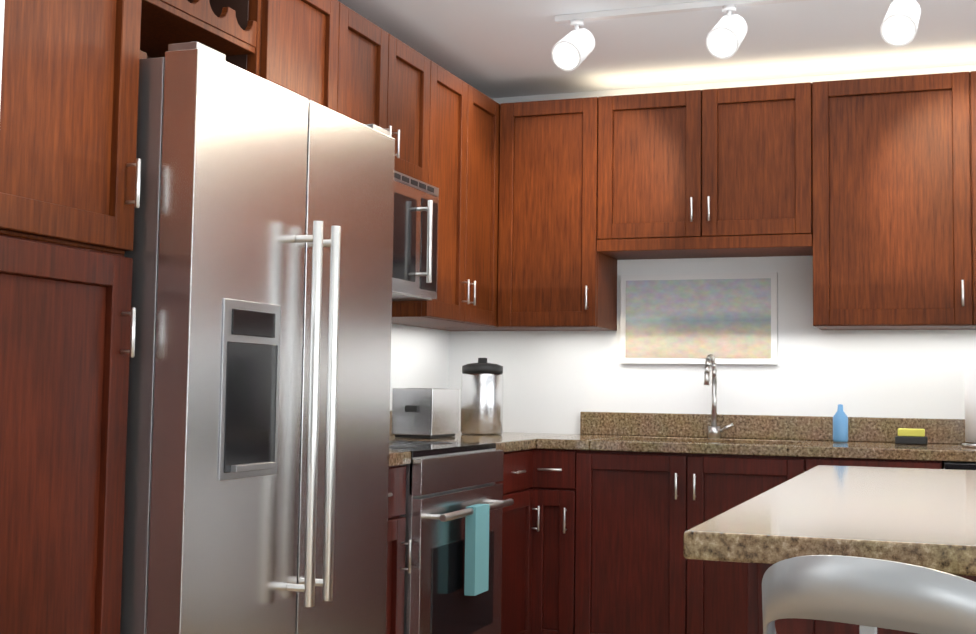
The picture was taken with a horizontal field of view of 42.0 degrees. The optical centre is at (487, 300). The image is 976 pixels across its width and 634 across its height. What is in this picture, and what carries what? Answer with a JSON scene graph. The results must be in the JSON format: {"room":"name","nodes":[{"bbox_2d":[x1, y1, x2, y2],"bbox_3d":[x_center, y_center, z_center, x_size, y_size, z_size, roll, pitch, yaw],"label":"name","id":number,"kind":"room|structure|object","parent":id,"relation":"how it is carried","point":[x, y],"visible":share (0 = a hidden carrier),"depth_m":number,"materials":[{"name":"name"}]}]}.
{"room":"kitchen","nodes":[
{"label":"kitchen","id":0,"kind":"room"},
{"bbox_2d":[0,0,4,104],"bbox_3d":[-4.025,0.039,3.060,6.910,2.470,0.150,-1,-4,20],"label":"wall","id":1,"kind":"structure","parent":0,"point":[2,4],"depth_m":1.96,"materials":[{"name":"white paint"}]},
{"bbox_2d":[390,324,449,409],"bbox_3d":[-0.887,0.158,4.128,0.100,2.470,4.030,-1,-4,20],"label":"wall","id":2,"kind":"structure","parent":0,"point":[419,357],"depth_m":5.57,"materials":[{"name":"white paint"}]},
{"bbox_2d":[152,0,347,114],"bbox_3d":[-0.730,-0.494,3.908,0.353,0.975,0.468,-1,-4,20],"label":"upper cabinet","id":3,"kind":"object","parent":2,"relation":"attached to","point":[297,46],"depth_m":3.70,"materials":[{"name":"brown wood"}]},
{"bbox_2d":[344,7,435,186],"bbox_3d":[-0.515,-0.693,4.500,0.353,0.489,0.760,-1,-4,20],"label":"upper cabinet","id":4,"kind":"object","parent":2,"relation":"attached to","point":[389,85],"depth_m":4.49,"materials":[{"name":"brown wood"}]},
{"bbox_2d":[392,170,438,300],"bbox_3d":[-0.475,-0.235,4.450,0.449,0.421,0.754,-1,-4,20],"label":"microwave","id":5,"kind":"object","parent":4,"relation":"attached to","point":[415,242],"visible":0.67,"depth_m":4.54,"materials":[{"name":"silver metal"}]},
{"bbox_2d":[391,64,503,330],"bbox_3d":[-0.253,-0.396,5.206,0.353,0.975,0.785,-1,-4,20],"label":"upper cabinet","id":6,"kind":"object","parent":2,"relation":"attached to","point":[440,124],"depth_m":5.14,"materials":[{"name":"brown wood"}]},
{"bbox_2d":[338,0,975,97],"bbox_3d":[-2.645,-1.302,4.031,9.060,0.380,5.630,-1,-4,20],"label":"ceiling","id":7,"kind":"structure","parent":0,"point":[496,48],"depth_m":4.92,"materials":[{"name":"white paint"}]},
{"bbox_2d":[551,0,920,70],"bbox_3d":[1.157,-0.928,4.246,1.961,0.228,0.209,-1,-4,20],"label":"track light","id":8,"kind":"object","parent":7,"relation":"attached to","point":[572,50],"visible":1,"depth_m":4.38,"materials":[{"name":"white metal"}]},
{"bbox_2d":[449,65,975,433],"bbox_3d":[3.696,0.112,4.544,8.420,2.750,0.100,-1,-4,20],"label":"wall","id":9,"kind":"structure","parent":0,"point":[556,382],"depth_m":5.44,"materials":[{"name":"white paint"}]},
{"bbox_2d":[495,96,630,330],"bbox_3d":[0.331,-0.362,5.572,0.524,0.975,0.353,-1,-4,20],"label":"upper cabinet","id":10,"kind":"object","parent":9,"relation":"attached to","point":[557,259],"depth_m":5.42,"materials":[{"name":"brown wood"}]},
{"bbox_2d":[620,272,777,364],"bbox_3d":[0.906,0.080,5.504,0.680,0.390,0.024,-1,-4,20],"label":"framed picture","id":11,"kind":"object","parent":9,"relation":"attached to","point":[727,318],"visible":0.96,"depth_m":5.49,"materials":[{"name":"white"}]},
{"bbox_2d":[615,82,814,259],"bbox_3d":[0.932,-0.526,5.363,0.880,0.660,0.353,-1,-4,20],"label":"upper cabinet","id":12,"kind":"object","parent":9,"relation":"attached to","point":[721,172],"depth_m":5.19,"materials":[{"name":"brown wood"}]},
{"bbox_2d":[791,71,975,329],"bbox_3d":[1.867,-0.380,5.008,1.244,0.975,0.353,-1,-4,20],"label":"upper cabinet","id":13,"kind":"object","parent":9,"relation":"attached to","point":[862,192],"depth_m":4.94,"materials":[{"name":"brown wood"}]},
{"bbox_3d":[-2.683,1.376,3.843,9.060,0.050,5.630,-1,-4,20],"label":"floor","id":14,"kind":"structure","parent":0,"visible":0},
{"bbox_2d":[0,0,141,633],"bbox_3d":[-1.107,0.089,2.405,0.671,2.360,0.582,-1,-4,20],"label":"pantry","id":15,"kind":"object","parent":14,"relation":"on","point":[70,171],"visible":1,"depth_m":2.41,"materials":[{"name":"brown wood"}]},
{"bbox_2d":[120,42,394,633],"bbox_3d":[-0.755,0.414,3.094,0.817,1.818,0.970,-1,-4,20],"label":"fridge","id":16,"kind":"object","parent":14,"relation":"on","point":[257,449],"visible":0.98,"depth_m":2.77,"materials":[{"name":"silver metal"}]},
{"bbox_2d":[385,465,411,633],"bbox_3d":[-0.621,0.931,3.771,0.622,0.884,0.440,-1,-4,20],"label":"base cabinet","id":17,"kind":"object","parent":14,"relation":"on","point":[396,530],"depth_m":3.82,"materials":[{"name":"brown wood"}]},
{"bbox_2d":[389,440,513,633],"bbox_3d":[-0.351,0.849,4.322,0.718,1.095,0.752,-1,-4,20],"label":"range","id":18,"kind":"object","parent":14,"relation":"on","point":[456,503],"visible":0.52,"depth_m":4.13,"materials":[{"name":"silver metal"}]},
{"bbox_2d":[495,449,539,633],"bbox_3d":[-0.195,1.019,4.927,0.622,0.884,0.496,-1,-4,20],"label":"base cabinet","id":19,"kind":"object","parent":14,"relation":"on","point":[516,589],"depth_m":4.90,"materials":[{"name":"brown wood"}]},
{"bbox_2d":[389,410,578,466],"bbox_3d":[-0.284,0.486,4.684,0.636,0.139,2.319,-1,-4,20],"label":"countertop","id":20,"kind":"structure","parent":19,"relation":"on","point":[509,441],"depth_m":4.90,"materials":[{"name":"stone"}]},
{"bbox_2d":[392,388,458,437],"bbox_3d":[-0.248,0.444,5.035,0.170,0.192,0.292,-1,-4,20],"label":"toaster","id":21,"kind":"object","parent":20,"relation":"on","point":[424,413],"visible":1,"depth_m":4.92,"materials":[{"name":"silver metal"}]},
{"bbox_2d":[461,358,502,434],"bbox_3d":[-0.025,0.409,5.453,0.180,0.326,0.180,-1,-4,20],"label":"canister","id":22,"kind":"object","parent":20,"relation":"on","point":[482,397],"visible":1,"depth_m":5.38,"materials":[{"name":"silver metal"}]},
{"bbox_2d":[530,448,553,633],"bbox_3d":[0.386,1.053,5.293,0.260,0.884,0.638,-1,-4,20],"label":"base cabinet","id":23,"kind":"object","parent":14,"relation":"on","point":[542,619],"depth_m":5.03,"materials":[{"name":"brown wood"}]},
{"bbox_2d":[554,449,781,633],"bbox_3d":[0.860,1.047,5.118,1.009,0.884,0.638,-1,-4,20],"label":"base cabinet","id":24,"kind":"object","parent":14,"relation":"on","point":[608,557],"depth_m":4.89,"materials":[{"name":"brown wood"}]},
{"bbox_2d":[747,563,975,633],"bbox_3d":[1.017,0.872,2.593,0.782,0.885,1.407,-1,-4,20],"label":"kitchen island","id":25,"kind":"object","parent":14,"relation":"on","point":[756,572],"visible":0.04,"depth_m":2.12,"materials":[{"name":"brown wood"}]},
{"bbox_2d":[683,465,975,575],"bbox_3d":[1.013,0.398,2.449,0.920,0.039,1.810,-1,-4,20],"label":"island countertop","id":26,"kind":"structure","parent":25,"relation":"on","point":[926,518],"depth_m":1.92,"materials":[{"name":"stone"}]},
{"bbox_2d":[782,456,943,482],"bbox_3d":[1.468,1.040,4.895,0.541,0.884,0.638,-1,-4,20],"label":"base cabinet","id":27,"kind":"object","parent":14,"relation":"on","point":[792,466],"depth_m":4.66,"materials":[{"name":"brown wood"}]},
{"bbox_2d":[536,412,975,461],"bbox_3d":[1.354,0.529,4.970,2.240,0.139,0.652,-1,-4,20],"label":"countertop","id":28,"kind":"structure","parent":27,"relation":"on","point":[812,436],"depth_m":5.20,"materials":[{"name":"stone"}]},
{"bbox_2d":[704,354,733,437],"bbox_3d":[0.963,0.402,5.334,0.109,0.354,0.209,-1,-4,20],"label":"faucet","id":29,"kind":"object","parent":28,"relation":"on","point":[714,430],"visible":1,"depth_m":5.39,"materials":[{"name":"silver metal"}]},
{"bbox_2d":[833,404,847,441],"bbox_3d":[1.415,0.493,5.109,0.058,0.152,0.060,-1,-4,20],"label":"soap bottle","id":30,"kind":"object","parent":28,"relation":"on","point":[840,425],"visible":1,"depth_m":5.08,"materials":[{"name":"blue plastic"}]},
{"bbox_2d":[895,428,927,444],"bbox_3d":[1.668,0.536,5.013,0.120,0.060,0.080,-1,-4,20],"label":"sponge caddy","id":31,"kind":"object","parent":28,"relation":"on","point":[911,436],"visible":1,"depth_m":4.98,"materials":[{"name":"black plastic"}]},
{"bbox_2d":[962,368,975,447],"bbox_3d":[1.870,0.382,4.811,0.150,0.345,0.150,-1,-4,20],"label":"paper towel","id":32,"kind":"object","parent":28,"relation":"on","point":[970,402],"visible":0.98,"depth_m":4.78,"materials":[{"name":"white paper"}]},
{"bbox_2d":[762,555,975,633],"bbox_3d":[0.583,0.779,1.644,0.506,0.925,0.506,-3,-5,40],"label":"stool","id":33,"kind":"object","parent":14,"relation":"on","point":[868,595],"visible":1,"depth_m":1.50,"materials":[{"name":"silver metal"}]},
{"bbox_2d":[944,461,975,469],"bbox_3d":[1.996,1.033,4.665,0.597,0.882,0.667,-1,-4,20],"label":"dishwasher","id":34,"kind":"object","parent":14,"relation":"on","point":[954,465],"visible":0.1,"depth_m":4.51,"materials":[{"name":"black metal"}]}
]}

